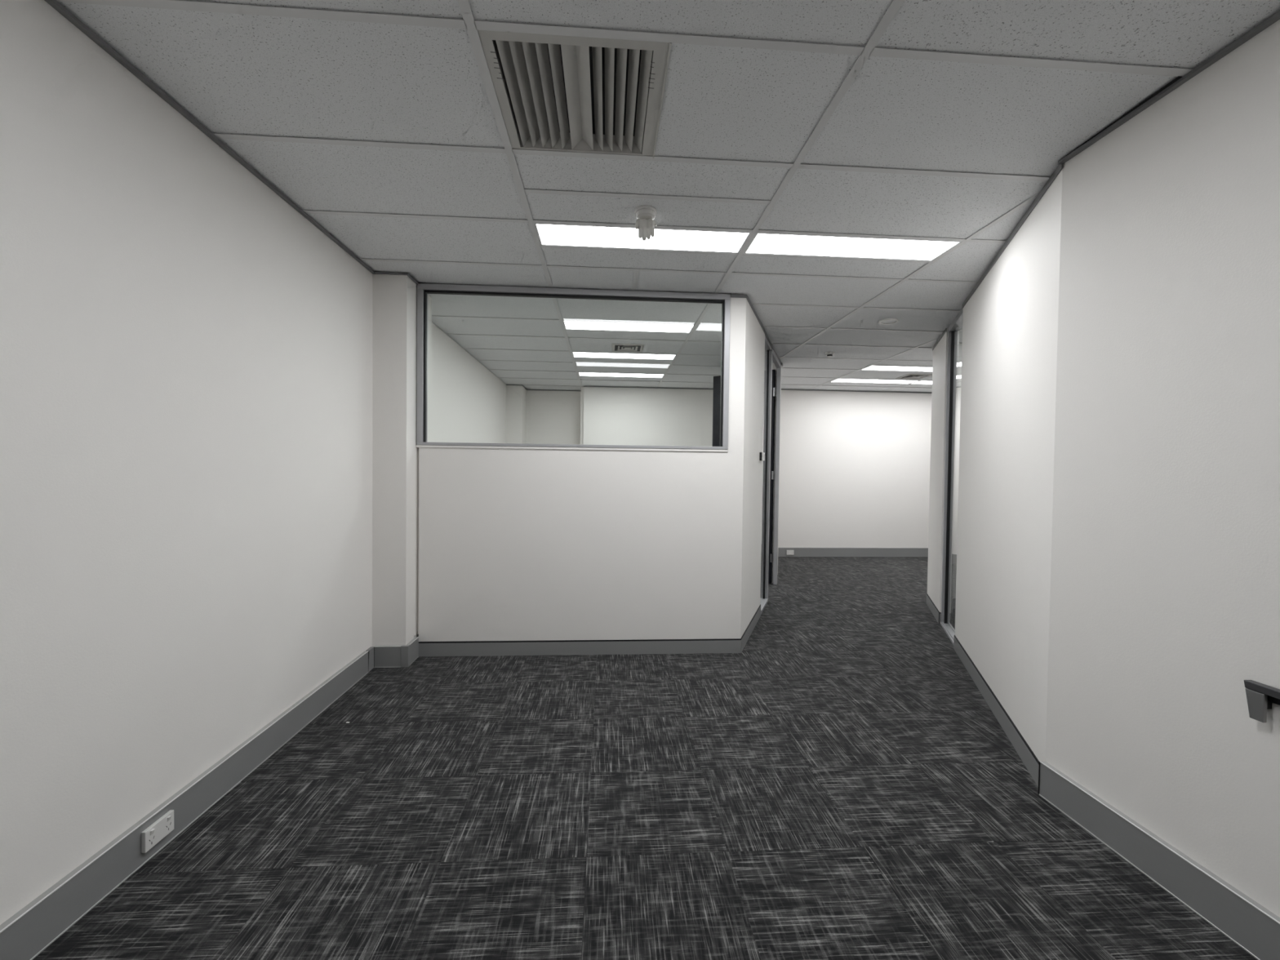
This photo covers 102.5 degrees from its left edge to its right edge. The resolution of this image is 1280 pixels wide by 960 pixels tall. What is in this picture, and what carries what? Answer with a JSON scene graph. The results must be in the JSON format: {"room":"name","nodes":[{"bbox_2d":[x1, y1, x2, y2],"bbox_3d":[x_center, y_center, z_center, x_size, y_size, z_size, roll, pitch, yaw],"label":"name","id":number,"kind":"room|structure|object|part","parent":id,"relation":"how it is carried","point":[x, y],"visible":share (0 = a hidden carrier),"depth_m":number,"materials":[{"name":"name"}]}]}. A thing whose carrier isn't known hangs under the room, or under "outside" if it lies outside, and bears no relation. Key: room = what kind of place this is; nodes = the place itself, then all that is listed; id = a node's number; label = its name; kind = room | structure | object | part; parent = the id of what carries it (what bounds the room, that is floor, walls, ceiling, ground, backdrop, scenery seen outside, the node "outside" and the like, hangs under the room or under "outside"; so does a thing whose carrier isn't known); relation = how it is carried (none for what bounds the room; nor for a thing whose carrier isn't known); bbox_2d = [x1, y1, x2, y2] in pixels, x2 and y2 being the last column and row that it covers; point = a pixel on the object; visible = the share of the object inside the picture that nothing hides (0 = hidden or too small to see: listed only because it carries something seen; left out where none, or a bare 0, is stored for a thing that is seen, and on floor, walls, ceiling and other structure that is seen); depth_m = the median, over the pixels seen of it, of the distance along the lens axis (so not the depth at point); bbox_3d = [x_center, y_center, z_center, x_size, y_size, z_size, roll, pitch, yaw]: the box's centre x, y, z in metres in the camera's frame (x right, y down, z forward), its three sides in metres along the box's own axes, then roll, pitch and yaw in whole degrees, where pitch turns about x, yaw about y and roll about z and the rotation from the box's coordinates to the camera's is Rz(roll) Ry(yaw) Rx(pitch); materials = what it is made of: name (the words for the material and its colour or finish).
{"room":"empty office","nodes":[
{"label":"empty office","id":0,"kind":"room"},
{"bbox_2d":[0,0,506,924],"bbox_3d":[-1.820,-0.051,2.938,0.100,2.656,11.300,1,1,-4],"label":"wall","id":1,"kind":"structure","parent":0,"point":[186,356],"depth_m":1.77,"materials":[{"name":"paint"}]},
{"bbox_2d":[141,809,173,853],"bbox_3d":[-1.676,1.223,1.790,0.020,0.072,0.116,1,1,-4],"label":"power outlet","id":2,"kind":"object","parent":1,"relation":"attached to","point":[161,828],"visible":1,"depth_m":1.78,"materials":[{"name":"white plastic"}]},
{"bbox_2d":[0,646,373,959],"bbox_3d":[-1.606,1.260,0.398,0.025,0.145,6.148,1,1,-4],"label":"baseboard","id":3,"kind":"structure","parent":1,"relation":"attached to","point":[26,934],"depth_m":1.75,"materials":[{"name":"silver metal"}]},
{"bbox_2d":[44,0,374,274],"bbox_3d":[-1.577,-1.317,0.355,0.020,0.012,6.170,1,1,-4],"label":"trim","id":4,"kind":"structure","parent":1,"relation":"attached to","point":[55,4],"depth_m":1.86,"materials":[{"name":"grey metal"}]},
{"bbox_2d":[372,274,431,646],"bbox_3d":[-1.708,-0.066,3.711,0.223,2.656,0.490,1,1,-4],"label":"wall pier","id":5,"kind":"object","parent":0,"point":[394,297],"visible":0.71,"depth_m":3.47,"materials":[{"name":"paint"}]},
{"bbox_2d":[372,271,417,284],"bbox_3d":[-1.674,-1.383,3.515,0.237,0.012,0.179,1,1,-4],"label":"trim","id":6,"kind":"structure","parent":5,"relation":"attached to","point":[414,280],"depth_m":3.43,"materials":[{"name":"grey metal"}]},
{"bbox_2d":[373,636,418,667],"bbox_3d":[-1.700,1.194,3.569,0.248,0.145,0.201,1,1,-4],"label":"baseboard","id":7,"kind":"object","parent":5,"relation":"attached to","point":[384,655],"visible":0.99,"depth_m":3.47,"materials":[{"name":"silver metal"}]},
{"bbox_2d":[506,385,526,443],"bbox_3d":[-1.997,-0.164,8.311,0.245,2.656,0.550,1,1,-4],"label":"pier","id":8,"kind":"object","parent":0,"point":[516,395],"visible":0.29,"depth_m":8.02,"materials":[{"name":"paint"}]},
{"bbox_2d":[526,390,581,444],"bbox_3d":[-1.410,-0.162,8.575,0.960,2.656,0.100,1,1,-4],"label":"wall","id":9,"kind":"structure","parent":0,"point":[553,417],"depth_m":8.50,"materials":[{"name":"paint"}]},
{"bbox_2d":[418,447,728,641],"bbox_3d":[-0.474,0.528,3.789,2.226,1.497,0.100,1,1,-4],"label":"wall","id":10,"kind":"structure","parent":0,"point":[515,544],"depth_m":3.74,"materials":[{"name":"paint"}]},
{"bbox_2d":[417,447,418,634],"bbox_3d":[-1.594,0.515,3.714,0.019,1.497,0.025,1,1,-4],"label":"trim","id":11,"kind":"structure","parent":10,"relation":"attached to","point":[418,447],"depth_m":3.70,"materials":[{"name":"paint"}]},
{"bbox_2d":[415,283,730,452],"bbox_3d":[-0.469,-0.798,3.755,2.250,1.155,0.112,1,1,-4],"label":"window","id":12,"kind":"structure","parent":10,"relation":"in","point":[423,289],"depth_m":3.70,"materials":[{"name":"silver metal"}]},
{"bbox_3d":[-0.476,-0.230,3.769,2.250,0.018,0.108,1,1,-4],"label":"sill","id":13,"kind":"part","parent":12,"relation":"part of","materials":[{"name":"paint"}]},
{"bbox_3d":[-0.471,-0.248,3.762,2.239,0.020,0.102,1,1,-4],"label":"sill rail","id":14,"kind":"part","parent":12,"relation":"part of","materials":[{"name":"silver metal"}]},
{"bbox_2d":[417,633,740,656],"bbox_3d":[-0.421,1.198,3.762,2.348,0.160,0.030,1,1,-4],"label":"baseboard","id":15,"kind":"structure","parent":10,"relation":"attached to","point":[467,648],"depth_m":3.75,"materials":[{"name":"black rubber"}]},
{"bbox_2d":[580,386,583,444],"bbox_3d":[-0.940,-0.152,8.355,0.050,2.656,0.400,1,1,-4],"label":"wall","id":16,"kind":"structure","parent":0,"point":[582,388],"depth_m":8.14,"materials":[{"name":"paint"}]},
{"bbox_2d":[32,556,1257,959],"bbox_3d":[2.224,1.361,3.231,9.000,0.080,11.500,1,1,-4],"label":"floor","id":17,"kind":"structure","parent":0,"point":[840,784],"depth_m":1.97,"materials":[{"name":"grey carpet"}]},
{"bbox_2d":[582,386,713,446],"bbox_3d":[0.264,-0.133,8.188,2.330,2.656,0.090,1,1,-4],"label":"wall","id":18,"kind":"structure","parent":0,"point":[634,416],"depth_m":8.12,"materials":[{"name":"paint"}]},
{"bbox_2d":[506,384,713,391],"bbox_3d":[-0.334,-1.466,8.316,3.535,0.012,0.500,1,1,-4],"label":"trim","id":19,"kind":"structure","parent":18,"relation":"attached to","point":[506,384],"depth_m":8.12,"materials":[{"name":"grey metal"}]},
{"bbox_2d":[56,0,1279,392],"bbox_3d":[2.388,-1.405,3.183,8.650,0.144,11.500,1,1,-4],"label":"ceiling","id":20,"kind":"structure","parent":0,"point":[382,121],"depth_m":2.02,"materials":[{"name":"grey"}]},
{"bbox_2d":[477,30,671,158],"bbox_3d":[-0.212,-1.368,1.828,0.581,0.064,0.578,1,1,-4],"label":"ceiling vent","id":21,"kind":"object","parent":20,"relation":"in","point":[562,93],"visible":0.98,"depth_m":1.79,"materials":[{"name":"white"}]},
{"bbox_3d":[-0.440,-1.362,1.822,0.031,0.038,0.520,1,1,-4],"label":"louvre blade","id":22,"kind":"part","parent":21,"relation":"part of","materials":[{"name":"white metal"}]},
{"bbox_3d":[-0.401,-1.361,1.824,0.031,0.038,0.520,1,1,-4],"label":"louvre blade","id":23,"kind":"part","parent":21,"relation":"part of","materials":[{"name":"white metal"}]},
{"bbox_3d":[-0.362,-1.361,1.827,0.031,0.038,0.520,1,1,-4],"label":"louvre blade","id":24,"kind":"part","parent":21,"relation":"part of","materials":[{"name":"white metal"}]},
{"bbox_3d":[-0.323,-1.360,1.829,0.031,0.038,0.520,1,1,-4],"label":"louvre blade","id":25,"kind":"part","parent":21,"relation":"part of","materials":[{"name":"white metal"}]},
{"bbox_3d":[-0.283,-1.360,1.832,0.031,0.038,0.520,1,1,-4],"label":"louvre blade","id":26,"kind":"part","parent":21,"relation":"part of","materials":[{"name":"white metal"}]},
{"bbox_3d":[-0.150,-1.359,1.841,0.031,0.038,0.520,1,1,-4],"label":"louvre blade","id":27,"kind":"part","parent":21,"relation":"part of","materials":[{"name":"white metal"}]},
{"bbox_3d":[-0.111,-1.358,1.843,0.031,0.038,0.520,1,1,-4],"label":"louvre blade","id":28,"kind":"part","parent":21,"relation":"part of","materials":[{"name":"white metal"}]},
{"bbox_3d":[-0.072,-1.358,1.846,0.031,0.038,0.520,1,1,-4],"label":"louvre blade","id":29,"kind":"part","parent":21,"relation":"part of","materials":[{"name":"white metal"}]},
{"bbox_3d":[-0.033,-1.357,1.848,0.031,0.038,0.520,1,1,-4],"label":"louvre blade","id":30,"kind":"part","parent":21,"relation":"part of","materials":[{"name":"white metal"}]},
{"bbox_3d":[0.007,-1.357,1.851,0.031,0.038,0.520,1,1,-4],"label":"louvre blade","id":31,"kind":"part","parent":21,"relation":"part of","materials":[{"name":"white metal"}]},
{"bbox_2d":[577,372,663,377],"bbox_3d":[-0.259,-1.466,7.080,1.168,0.040,0.268,1,1,-4],"label":"recessed light","id":32,"kind":"object","parent":20,"relation":"in","point":[582,374],"visible":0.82,"depth_m":7.09,"materials":[{"name":"white plastic"}]},
{"bbox_2d":[572,351,675,359],"bbox_3d":[-0.181,-1.441,5.883,1.168,0.040,0.268,1,1,-4],"label":"recessed light","id":33,"kind":"object","parent":20,"relation":"in","point":[575,354],"visible":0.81,"depth_m":5.88,"materials":[{"name":"white plastic"}]},
{"bbox_2d":[611,343,644,352],"bbox_3d":[-0.133,-1.410,5.494,0.336,0.012,0.336,1,1,-4],"label":"ceiling vent","id":34,"kind":"object","parent":20,"relation":"in","point":[615,347],"visible":1,"depth_m":5.48,"materials":[{"name":"white metal"}]},
{"bbox_2d":[563,320,694,333],"bbox_3d":[-0.103,-1.415,4.686,1.168,0.040,0.268,1,1,-4],"label":"recessed light","id":35,"kind":"object","parent":20,"relation":"in","point":[568,325],"visible":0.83,"depth_m":4.69,"materials":[{"name":"white plastic"}]},
{"bbox_2d":[534,223,751,253],"bbox_3d":[0.014,-1.377,2.890,1.168,0.040,0.268,1,1,-4],"label":"recessed light","id":36,"kind":"object","parent":20,"relation":"in","point":[548,234],"visible":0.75,"depth_m":2.89,"materials":[{"name":"white plastic"}]},
{"bbox_2d":[634,204,657,219],"bbox_3d":[0.029,-1.335,2.584,0.116,0.039,0.116,1,1,-4],"label":"smoke detector","id":37,"kind":"object","parent":20,"relation":"attached to","point":[645,211],"visible":0.87,"depth_m":2.55,"materials":[{"name":"white plastic"}]},
{"bbox_2d":[635,217,656,240],"bbox_3d":[0.029,-1.257,2.586,0.108,0.113,0.056,1,1,-4],"label":"sprinkler head","id":38,"kind":"object","parent":37,"relation":"hanging from","point":[646,227],"visible":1,"depth_m":2.57,"materials":[{"name":"white"}]},
{"bbox_2d":[824,351,835,357],"bbox_3d":[2.071,-1.366,5.603,0.104,0.051,0.104,1,1,-4],"label":"detector","id":39,"kind":"object","parent":20,"relation":"attached to","point":[829,354],"visible":1,"depth_m":5.58,"materials":[{"name":"white plastic"}]},
{"bbox_2d":[744,232,961,261],"bbox_3d":[1.212,-1.364,2.969,1.168,0.040,0.268,1,1,-4],"label":"recessed light","id":40,"kind":"object","parent":20,"relation":"in","point":[762,243],"visible":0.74,"depth_m":2.96,"materials":[{"name":"white plastic"}]},
{"bbox_2d":[831,378,918,383],"bbox_3d":[3.334,-1.427,7.315,1.168,0.040,0.268,1,1,-4],"label":"recessed light","id":41,"kind":"object","parent":20,"relation":"in","point":[853,380],"visible":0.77,"depth_m":7.32,"materials":[{"name":"white plastic"}]},
{"bbox_2d":[878,318,899,324],"bbox_3d":[2.137,-1.362,4.414,0.166,0.011,0.166,1,1,-4],"label":"smoke detector","id":42,"kind":"object","parent":20,"relation":"in","point":[888,321],"visible":1,"depth_m":4.40,"materials":[{"name":"white plastic"}]},
{"bbox_2d":[862,365,932,371],"bbox_3d":[3.392,-1.408,6.417,1.168,0.040,0.268,1,1,-4],"label":"recessed light","id":43,"kind":"object","parent":20,"relation":"in","point":[871,367],"visible":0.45,"depth_m":6.42,"materials":[{"name":"white plastic"}]},
{"bbox_2d":[895,373,932,379],"bbox_3d":[3.702,-1.392,6.927,0.336,0.012,0.336,1,1,-4],"label":"ceiling vent","id":44,"kind":"object","parent":20,"relation":"in","point":[910,376],"visible":0.96,"depth_m":6.91,"materials":[{"name":"white metal"}]},
{"bbox_2d":[911,380,932,384],"bbox_3d":[4.531,-1.414,7.393,1.168,0.040,0.268,1,1,-4],"label":"recessed light","id":45,"kind":"object","parent":20,"relation":"in","point":[922,382],"visible":0.24,"depth_m":7.37,"materials":[{"name":"white plastic"}]},
{"bbox_2d":[724,297,764,639],"bbox_3d":[0.877,-0.046,4.306,0.150,2.656,1.110,1,1,21],"label":"wall","id":46,"kind":"structure","parent":0,"point":[747,335],"depth_m":3.84,"materials":[{"name":"paint"}]},
{"bbox_2d":[740,604,760,653],"bbox_3d":[0.942,1.230,4.326,0.006,0.106,1.063,1,1,21],"label":"baseboard","id":47,"kind":"structure","parent":46,"relation":"attached to","point":[748,630],"depth_m":4.21,"materials":[{"name":"black rubber"}]},
{"bbox_2d":[730,293,781,364],"bbox_3d":[1.235,-1.371,4.957,0.110,0.024,2.637,1,1,23],"label":"trim","id":48,"kind":"structure","parent":46,"relation":"attached to","point":[735,295],"depth_m":4.17,"materials":[{"name":"grey metal"}]},
{"bbox_2d":[759,452,764,460],"bbox_3d":[1.106,-0.212,4.640,0.033,0.074,0.122,1,1,21],"label":"light switch","id":49,"kind":"object","parent":46,"relation":"attached to","point":[762,456],"visible":1,"depth_m":4.59,"materials":[{"name":"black plastic"}]},
{"bbox_3d":[1.114,-0.212,4.638,0.010,0.074,0.120,1,1,21],"label":"plate","id":50,"kind":"part","parent":49,"relation":"part of","materials":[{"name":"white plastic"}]},
{"bbox_2d":[760,334,772,613],"bbox_3d":[1.208,-0.056,5.087,0.099,2.652,0.585,1,1,21],"label":"window","id":51,"kind":"structure","parent":46,"relation":"in","point":[768,353],"depth_m":5.28,"materials":[{"name":"silver metal"}]},
{"bbox_3d":[1.209,-0.047,5.068,0.006,2.565,0.500,1,1,21],"label":"pane","id":52,"kind":"part","parent":51,"relation":"part of","materials":[{"name":"clear glass"}]},
{"bbox_3d":[1.187,1.252,5.102,0.099,0.035,0.560,1,1,21],"label":"sill rail","id":53,"kind":"part","parent":51,"relation":"part of","materials":[{"name":"silver metal"}]},
{"bbox_2d":[771,363,781,583],"bbox_3d":[1.542,-0.103,7.481,0.130,2.656,2.670,1,1,-4],"label":"wall","id":54,"kind":"structure","parent":0,"point":[774,367],"depth_m":6.18,"materials":[{"name":"paint"}]},
{"bbox_2d":[712,346,782,584],"bbox_3d":[1.416,-0.074,6.076,0.631,2.652,1.363,0,1,-17],"label":"door","id":55,"kind":"structure","parent":54,"relation":"in","point":[717,380],"depth_m":6.13,"materials":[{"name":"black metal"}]},
{"bbox_2d":[777,390,932,547],"bbox_3d":[3.868,-0.091,8.304,4.800,2.656,0.100,1,1,-4],"label":"wall","id":56,"kind":"structure","parent":0,"point":[855,466],"depth_m":8.22,"materials":[{"name":"paint"}]},
{"bbox_2d":[786,550,793,555],"bbox_3d":[2.386,1.152,8.156,0.116,0.072,0.020,1,1,-4],"label":"power outlet","id":57,"kind":"object","parent":56,"relation":"attached to","point":[788,552],"visible":1,"depth_m":8.15,"materials":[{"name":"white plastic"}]},
{"bbox_2d":[777,547,928,556],"bbox_3d":[3.897,1.167,8.273,4.720,0.143,0.018,1,1,-4],"label":"baseboard","id":58,"kind":"structure","parent":56,"relation":"attached to","point":[797,552],"depth_m":8.23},
{"bbox_2d":[781,389,932,393],"bbox_3d":[3.928,-1.411,8.222,4.720,0.012,0.014,1,1,-4],"label":"trim","id":59,"kind":"structure","parent":56,"relation":"attached to","point":[781,389],"depth_m":8.19,"materials":[{"name":"grey metal"}]},
{"bbox_2d":[927,169,1062,761],"bbox_3d":[2.417,-0.015,3.721,0.100,2.656,3.420,1,1,22],"label":"wall","id":60,"kind":"structure","parent":0,"point":[1010,322],"depth_m":2.74,"materials":[{"name":"paint"}]},
{"bbox_2d":[926,593,941,623],"bbox_3d":[2.858,1.240,4.987,0.036,0.106,0.778,1,1,22],"label":"baseboard","id":61,"kind":"structure","parent":60,"relation":"attached to","point":[937,615],"depth_m":4.88,"materials":[{"name":"black rubber"}]},
{"bbox_2d":[932,328,946,350],"bbox_3d":[2.877,-1.347,4.941,0.006,0.030,0.775,1,1,22],"label":"trim","id":62,"kind":"structure","parent":60,"relation":"attached to","point":[945,329],"depth_m":4.87,"materials":[{"name":"grey metal"}]},
{"bbox_2d":[940,308,963,644],"bbox_3d":[2.633,-0.022,4.270,0.079,2.654,0.700,1,1,22],"label":"window","id":63,"kind":"structure","parent":60,"relation":"in","point":[952,427],"depth_m":4.44,"materials":[{"name":"glass"}]},
{"bbox_3d":[2.616,1.293,4.297,0.079,0.022,0.700,1,1,22],"label":"sill rail","id":64,"kind":"part","parent":63,"relation":"part of","materials":[{"name":"silver metal"}]},
{"bbox_3d":[2.626,-0.011,4.254,0.006,2.588,0.635,1,1,22],"label":"pane","id":65,"kind":"part","parent":63,"relation":"part of","materials":[{"name":"clear glass"}]},
{"bbox_2d":[953,635,1039,786],"bbox_3d":[2.078,1.270,3.085,0.006,0.106,1.950,1,1,22],"label":"baseboard","id":66,"kind":"structure","parent":60,"relation":"attached to","point":[1030,761],"depth_m":2.75,"materials":[{"name":"black rubber"}]},
{"bbox_2d":[962,163,1063,308],"bbox_3d":[2.108,-1.317,3.027,0.006,0.030,1.960,1,1,22],"label":"trim","id":67,"kind":"structure","parent":60,"relation":"attached to","point":[1060,167],"depth_m":2.64,"materials":[{"name":"grey metal"}]},
{"bbox_2d":[1044,19,1279,917],"bbox_3d":[1.924,0.059,-0.157,0.081,2.656,4.635,1,1,-4],"label":"wall","id":68,"kind":"structure","parent":0,"point":[1165,591],"depth_m":1.69,"materials":[{"name":"paint"}]},
{"bbox_2d":[1058,75,1182,160],"bbox_3d":[1.738,-1.313,1.892,0.015,0.002,0.455,1,1,-4],"label":"trim","id":69,"kind":"structure","parent":68,"relation":"attached to","point":[1178,77],"depth_m":1.79,"materials":[{"name":"black metal"}]},
{"bbox_2d":[1038,760,1279,959],"bbox_3d":[1.856,1.314,-0.133,0.028,0.145,4.638,1,1,-4],"label":"baseboard","id":70,"kind":"structure","parent":68,"relation":"attached to","point":[1253,927],"depth_m":1.67,"materials":[{"name":"silver metal"}]},
{"bbox_2d":[1057,10,1279,164],"bbox_3d":[1.890,-1.263,-0.187,0.020,0.012,4.635,1,1,-4],"label":"trim","id":71,"kind":"structure","parent":68,"relation":"attached to","point":[1274,18],"depth_m":1.67,"materials":[{"name":"grey metal"}]},
{"bbox_2d":[1244,680,1279,722],"bbox_3d":[1.762,0.629,1.356,0.034,0.102,0.250,1,1,-4],"label":"handle","id":72,"kind":"object","parent":68,"relation":"attached to","point":[1260,697],"visible":1,"depth_m":1.44,"materials":[{"name":"silver metal"}]}
]}

